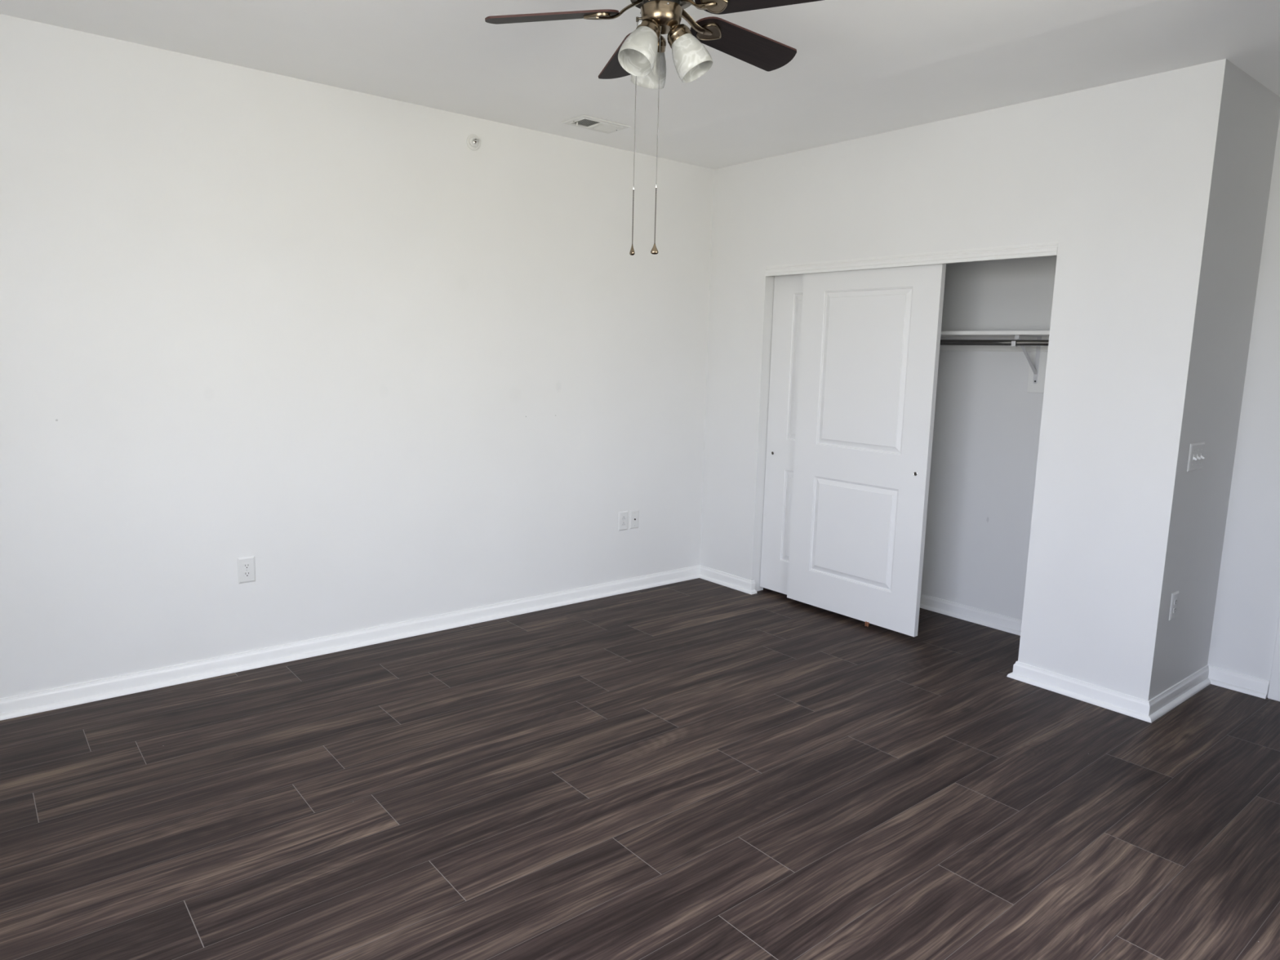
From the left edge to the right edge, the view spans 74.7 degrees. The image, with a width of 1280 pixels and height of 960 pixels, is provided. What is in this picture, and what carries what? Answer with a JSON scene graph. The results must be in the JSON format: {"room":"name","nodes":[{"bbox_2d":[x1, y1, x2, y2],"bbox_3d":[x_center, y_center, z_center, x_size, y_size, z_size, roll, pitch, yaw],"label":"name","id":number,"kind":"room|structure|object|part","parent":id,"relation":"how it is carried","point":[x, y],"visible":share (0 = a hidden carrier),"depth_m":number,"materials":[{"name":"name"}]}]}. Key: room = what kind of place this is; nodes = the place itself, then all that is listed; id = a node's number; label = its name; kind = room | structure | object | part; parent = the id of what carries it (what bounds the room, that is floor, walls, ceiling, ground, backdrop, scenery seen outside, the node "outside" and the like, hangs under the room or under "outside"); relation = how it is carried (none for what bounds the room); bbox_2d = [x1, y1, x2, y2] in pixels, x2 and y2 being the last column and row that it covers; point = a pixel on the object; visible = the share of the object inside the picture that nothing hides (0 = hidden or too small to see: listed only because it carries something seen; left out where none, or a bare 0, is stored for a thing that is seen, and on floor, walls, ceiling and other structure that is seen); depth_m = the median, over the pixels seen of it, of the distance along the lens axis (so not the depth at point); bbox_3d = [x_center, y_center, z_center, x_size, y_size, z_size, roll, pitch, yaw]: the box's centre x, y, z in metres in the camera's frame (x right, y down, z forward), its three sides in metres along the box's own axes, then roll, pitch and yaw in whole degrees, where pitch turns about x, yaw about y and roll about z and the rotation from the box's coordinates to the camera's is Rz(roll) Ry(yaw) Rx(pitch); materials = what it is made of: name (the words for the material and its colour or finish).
{"room":"empty bedroom","nodes":[
{"label":"empty bedroom","id":0,"kind":"room"},
{"bbox_2d":[0,13,714,697],"bbox_3d":[-1.203,-0.530,4.449,6.050,2.740,0.150,-6,11,-39],"label":"wall","id":1,"kind":"structure","parent":0,"point":[329,338],"depth_m":4.01,"materials":[{"name":"paint"}]},
{"bbox_2d":[236,555,255,583],"bbox_3d":[-1.859,0.425,3.966,0.078,0.124,0.008,-6,11,-39],"label":"wall outlet","id":2,"kind":"object","parent":1,"relation":"attached to","point":[246,565],"visible":1,"depth_m":3.96,"materials":[{"name":"white plastic"}]},
{"bbox_2d":[242,563,250,568],"bbox_3d":[-1.857,0.406,3.962,0.034,0.026,0.004,-6,11,-39],"label":"receptacle","id":3,"kind":"object","parent":2,"relation":"attached to","point":[245,566],"depth_m":3.96,"materials":[{"name":"grey plastic"}]},
{"bbox_2d":[243,571,251,577],"bbox_3d":[-1.858,0.445,3.968,0.034,0.026,0.004,-6,11,-39],"label":"receptacle","id":4,"kind":"object","parent":2,"relation":"attached to","point":[246,574],"depth_m":3.97,"materials":[{"name":"grey plastic"}]},
{"bbox_2d":[0,564,699,720],"bbox_3d":[-1.487,0.825,4.327,4.950,0.082,0.032,-6,11,-39],"label":"baseboard","id":5,"kind":"structure","parent":1,"relation":"attached to","point":[31,703],"depth_m":4.18,"materials":[{"name":"white paint"}]},
{"bbox_2d":[466,133,480,150],"bbox_3d":[-0.861,-1.771,4.391,0.081,0.081,0.046,-6,11,-39],"label":"sprinkler","id":6,"kind":"object","parent":1,"relation":"attached to","point":[473,143],"visible":1,"depth_m":4.39,"materials":[{"name":"white plastic"}]},
{"bbox_2d":[617,511,627,531],"bbox_3d":[-0.107,0.263,5.389,0.078,0.124,0.008,-6,11,-39],"label":"wall outlet","id":7,"kind":"object","parent":1,"relation":"attached to","point":[622,516],"visible":1,"depth_m":5.38,"materials":[{"name":"white plastic"}]},
{"bbox_2d":[629,509,639,528],"bbox_3d":[-0.033,0.255,5.445,0.076,0.123,0.013,-6,11,-39],"label":"cable plate","id":8,"kind":"object","parent":1,"relation":"attached to","point":[634,514],"visible":1,"depth_m":5.44,"materials":[{"name":"white plastic"}]},
{"bbox_2d":[0,577,1279,959],"bbox_3d":[1.212,1.391,1.704,6.050,0.120,7.900,-6,11,-39],"label":"floor","id":9,"kind":"structure","parent":0,"point":[695,769],"depth_m":2.91,"materials":[{"name":"plastic"}]},
{"bbox_2d":[0,0,1279,168],"bbox_3d":[1.283,-1.449,1.274,6.050,0.152,7.900,-6,11,-39],"label":"ceiling","id":10,"kind":"structure","parent":0,"point":[859,68],"depth_m":3.38,"materials":[{"name":"paint"}]},
{"bbox_2d":[561,115,631,133],"bbox_3d":[-0.232,-1.882,4.468,0.312,0.026,0.200,-6,11,-39],"label":"ceiling vent","id":11,"kind":"object","parent":10,"relation":"in","point":[585,122],"visible":1,"depth_m":4.45,"materials":[{"name":"white metal"}]},
{"bbox_3d":[-0.282,-1.885,4.426,0.116,0.007,0.130,-6,11,-39],"label":"louver panel","id":12,"kind":"part","parent":11,"relation":"part of","materials":[{"name":"grey metal"}]},
{"bbox_3d":[-0.181,-1.895,4.508,0.111,0.007,0.130,-6,11,-39],"label":"louver panel","id":13,"kind":"part","parent":11,"relation":"part of","materials":[{"name":"white metal"}]},
{"bbox_2d":[484,0,822,255],"bbox_3d":[0.088,-1.145,2.568,0.993,0.900,1.014,-6,11,-39],"label":"ceiling fan","id":14,"kind":"object","parent":10,"relation":"hanging from","point":[641,55],"visible":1,"depth_m":2.51,"materials":[{"name":"black wood"}]},
{"bbox_3d":[-0.264,-1.393,2.522,0.403,0.006,0.136,-3,22,1],"label":"blade","id":15,"kind":"part","parent":14,"relation":"part of","materials":[{"name":"black wood"}]},
{"bbox_3d":[-0.129,-1.393,2.522,0.083,0.009,0.082,-3,22,1],"label":"iron plate","id":16,"kind":"part","parent":14,"relation":"part of","materials":[{"name":"gold metal"}]},
{"bbox_3d":[-0.034,-1.434,2.829,0.136,0.006,0.402,-15,9,-16],"label":"blade","id":17,"kind":"part","parent":14,"relation":"part of","materials":[{"name":"brown wood"}]},
{"bbox_3d":[-0.022,-0.822,2.612,0.004,0.174,0.004,-6,11,-39],"label":"bead chain","id":18,"kind":"part","parent":14,"relation":"part of","materials":[{"name":"grey metal"}]},
{"bbox_3d":[-0.014,-1.147,2.562,0.002,0.484,0.002,-6,11,-39],"label":"pull chain","id":19,"kind":"part","parent":14,"relation":"part of","materials":[{"name":"silver metal"}]},
{"bbox_3d":[0.003,-1.270,2.470,0.109,0.108,0.109,9,-19,40],"label":"lamp shade","id":20,"kind":"part","parent":14,"relation":"part of","materials":[{"name":"white glass"}]},
{"bbox_3d":[0.033,-1.292,2.618,0.109,0.108,0.109,-2,39,-19],"label":"lamp shade","id":21,"kind":"part","parent":14,"relation":"part of","materials":[{"name":"white glass"}]},
{"bbox_3d":[0.047,-0.807,2.553,0.004,0.174,0.004,-6,11,-39],"label":"bead chain","id":22,"kind":"part","parent":14,"relation":"part of","materials":[{"name":"grey metal"}]},
{"bbox_3d":[0.055,-1.112,2.507,0.002,0.442,0.002,-6,11,-39],"label":"pull chain","id":23,"kind":"part","parent":14,"relation":"part of","materials":[{"name":"silver metal"}]},
{"bbox_3d":[0.147,-1.274,2.519,0.109,0.108,0.109,-27,2,14],"label":"lamp shade","id":24,"kind":"part","parent":14,"relation":"part of","materials":[{"name":"white glass"}]},
{"bbox_3d":[0.222,-1.400,2.628,0.083,0.009,0.082,1,-6,-36],"label":"iron plate","id":25,"kind":"part","parent":14,"relation":"part of","materials":[{"name":"gold metal"}]},
{"bbox_3d":[0.217,-1.366,2.404,0.083,0.009,0.082,13,0,35],"label":"iron plate","id":26,"kind":"part","parent":14,"relation":"part of","materials":[{"name":"gold metal"}]},
{"bbox_3d":[0.332,-1.406,2.707,0.402,0.006,0.136,1,-6,-36],"label":"blade","id":27,"kind":"part","parent":14,"relation":"part of","materials":[{"name":"brown wood"}]},
{"bbox_3d":[0.327,-1.349,2.326,0.403,0.006,0.136,13,0,35],"label":"blade","id":28,"kind":"part","parent":14,"relation":"part of","materials":[{"name":"black wood"}]},
{"bbox_2d":[699,58,1235,701],"bbox_3d":[1.405,-0.493,4.634,0.115,2.740,2.873,-6,11,-39],"label":"wall","id":29,"kind":"structure","parent":0,"point":[1126,176],"depth_m":3.85,"materials":[{"name":"paint"}]},
{"bbox_2d":[699,564,756,594],"bbox_3d":[0.582,0.671,5.689,0.054,0.082,0.528,-6,11,-39],"label":"baseboard","id":30,"kind":"structure","parent":29,"relation":"attached to","point":[748,586],"depth_m":5.66,"materials":[{"name":"white paint"}]},
{"bbox_2d":[760,274,804,595],"bbox_3d":[1.123,-0.241,5.071,0.041,2.035,0.914,-6,11,-39],"label":"door","id":31,"kind":"structure","parent":29,"relation":"in","point":[788,289],"depth_m":5.32,"materials":[{"name":"white paint"}]},
{"bbox_2d":[786,263,946,636],"bbox_3d":[1.256,-0.191,4.831,0.051,2.056,0.914,-6,11,-39],"label":"door","id":32,"kind":"structure","parent":29,"relation":"in","point":[870,340],"depth_m":4.78,"materials":[{"name":"white paint"}]},
{"bbox_2d":[765,241,1057,276],"bbox_3d":[1.391,-1.184,4.564,0.118,0.063,1.791,-6,11,-39],"label":"trim","id":33,"kind":"structure","parent":29,"relation":"attached to","point":[1050,248],"depth_m":4.38,"materials":[{"name":"white paint"}]},
{"bbox_2d":[1006,660,1151,723],"bbox_3d":[2.049,0.974,3.923,0.062,0.082,0.652,-6,11,-39],"label":"baseboard","id":34,"kind":"structure","parent":29,"relation":"attached to","point":[1122,703],"depth_m":3.89,"materials":[{"name":"white paint"}]},
{"bbox_2d":[920,255,1057,620],"bbox_3d":[1.952,-0.558,5.152,0.277,2.740,2.758,-6,11,-39],"label":"wall","id":35,"kind":"structure","parent":0,"point":[986,431],"depth_m":4.89,"materials":[{"name":"paint"}]},
{"bbox_2d":[920,593,1022,635],"bbox_3d":[1.800,0.767,5.253,0.032,0.082,2.758,-6,11,-39],"label":"baseboard","id":36,"kind":"structure","parent":35,"relation":"attached to","point":[994,620],"depth_m":5.03,"materials":[{"name":"white paint"}]},
{"bbox_2d":[939,336,1048,351],"bbox_3d":[1.845,-0.817,5.018,0.018,0.082,2.758,-6,11,-39],"label":"cleat","id":37,"kind":"object","parent":35,"relation":"attached to","point":[966,348],"visible":0.09,"depth_m":4.81,"materials":[{"name":"white paint"}]},
{"bbox_2d":[939,339,1048,346],"bbox_3d":[1.636,-0.796,4.849,0.032,0.032,2.758,-6,11,-39],"label":"hanging rod","id":38,"kind":"object","parent":37,"relation":"attached to","point":[943,342],"visible":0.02,"depth_m":4.50,"materials":[{"name":"silver metal"}]},
{"bbox_2d":[940,330,1049,336],"bbox_3d":[1.735,-0.857,4.920,0.305,0.021,2.758,-6,11,-39],"label":"closet shelf","id":39,"kind":"object","parent":37,"relation":"on","point":[945,333],"visible":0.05,"depth_m":4.52,"materials":[{"name":"white paint"}]},
{"bbox_2d":[1011,334,1041,383],"bbox_3d":[2.072,-0.647,4.519,0.283,0.258,0.023,-6,11,-39],"label":"shelf bracket","id":40,"kind":"object","parent":37,"relation":"attached to","point":[1035,368],"visible":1,"depth_m":4.59,"materials":[{"name":"white metal"}]},
{"bbox_3d":[2.087,-0.764,4.511,0.251,0.022,0.023,-6,11,-39],"label":"arm","id":41,"kind":"part","parent":40,"relation":"part of","materials":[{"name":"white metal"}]},
{"bbox_3d":[2.181,-0.657,4.607,0.002,0.257,0.023,-6,11,-39],"label":"wall plate","id":42,"kind":"part","parent":40,"relation":"part of","materials":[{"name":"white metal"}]},
{"bbox_2d":[1026,351,1047,393],"bbox_3d":[2.192,-0.593,4.617,0.018,0.224,0.101,-6,11,-39],"label":"board","id":43,"kind":"object","parent":35,"relation":"attached to","point":[1038,387],"visible":0.56,"depth_m":4.61,"materials":[{"name":"white paint"}]},
{"bbox_2d":[1158,66,1279,694],"bbox_3d":[2.644,-0.348,3.879,0.835,2.740,0.115,-6,11,-39],"label":"wall","id":44,"kind":"structure","parent":0,"point":[1255,109],"depth_m":3.75,"materials":[{"name":"paint"}]},
{"bbox_2d":[1168,591,1178,620],"bbox_3d":[2.380,0.560,3.736,0.078,0.124,0.008,-6,11,-39],"label":"wall outlet","id":45,"kind":"object","parent":44,"relation":"attached to","point":[1175,596],"visible":1,"depth_m":3.73,"materials":[{"name":"white plastic"}]},
{"bbox_2d":[1148,664,1210,723],"bbox_3d":[2.522,0.988,3.911,0.779,0.082,0.032,-6,11,-39],"label":"baseboard","id":46,"kind":"structure","parent":44,"relation":"attached to","point":[1173,696],"depth_m":3.89,"materials":[{"name":"white paint"}]},
{"bbox_2d":[1186,442,1204,471],"bbox_3d":[2.436,-0.101,3.660,0.170,0.120,0.022,-6,11,-39],"label":"light switch","id":47,"kind":"object","parent":44,"relation":"attached to","point":[1196,457],"visible":1,"depth_m":3.65,"materials":[{"name":"white plastic"}]},
{"bbox_2d":[1207,115,1279,680],"bbox_3d":[4.467,-0.045,2.172,0.203,2.740,4.877,-6,11,-39],"label":"wall","id":48,"kind":"structure","parent":0,"point":[1246,612],"depth_m":3.95,"materials":[{"name":"paint"}]},
{"bbox_2d":[1208,664,1269,698],"bbox_3d":[2.882,0.974,4.060,0.032,0.082,0.257,-6,11,-39],"label":"baseboard","id":49,"kind":"structure","parent":48,"relation":"attached to","point":[1237,682],"depth_m":4.05,"materials":[{"name":"white paint"}]},
{"bbox_2d":[1267,613,1279,701],"bbox_3d":[3.278,0.030,3.550,0.117,2.122,0.769,-6,11,-39],"label":"trim","id":50,"kind":"structure","parent":48,"relation":"attached to","point":[1273,693],"depth_m":3.93,"materials":[{"name":"white paint"}]}
]}

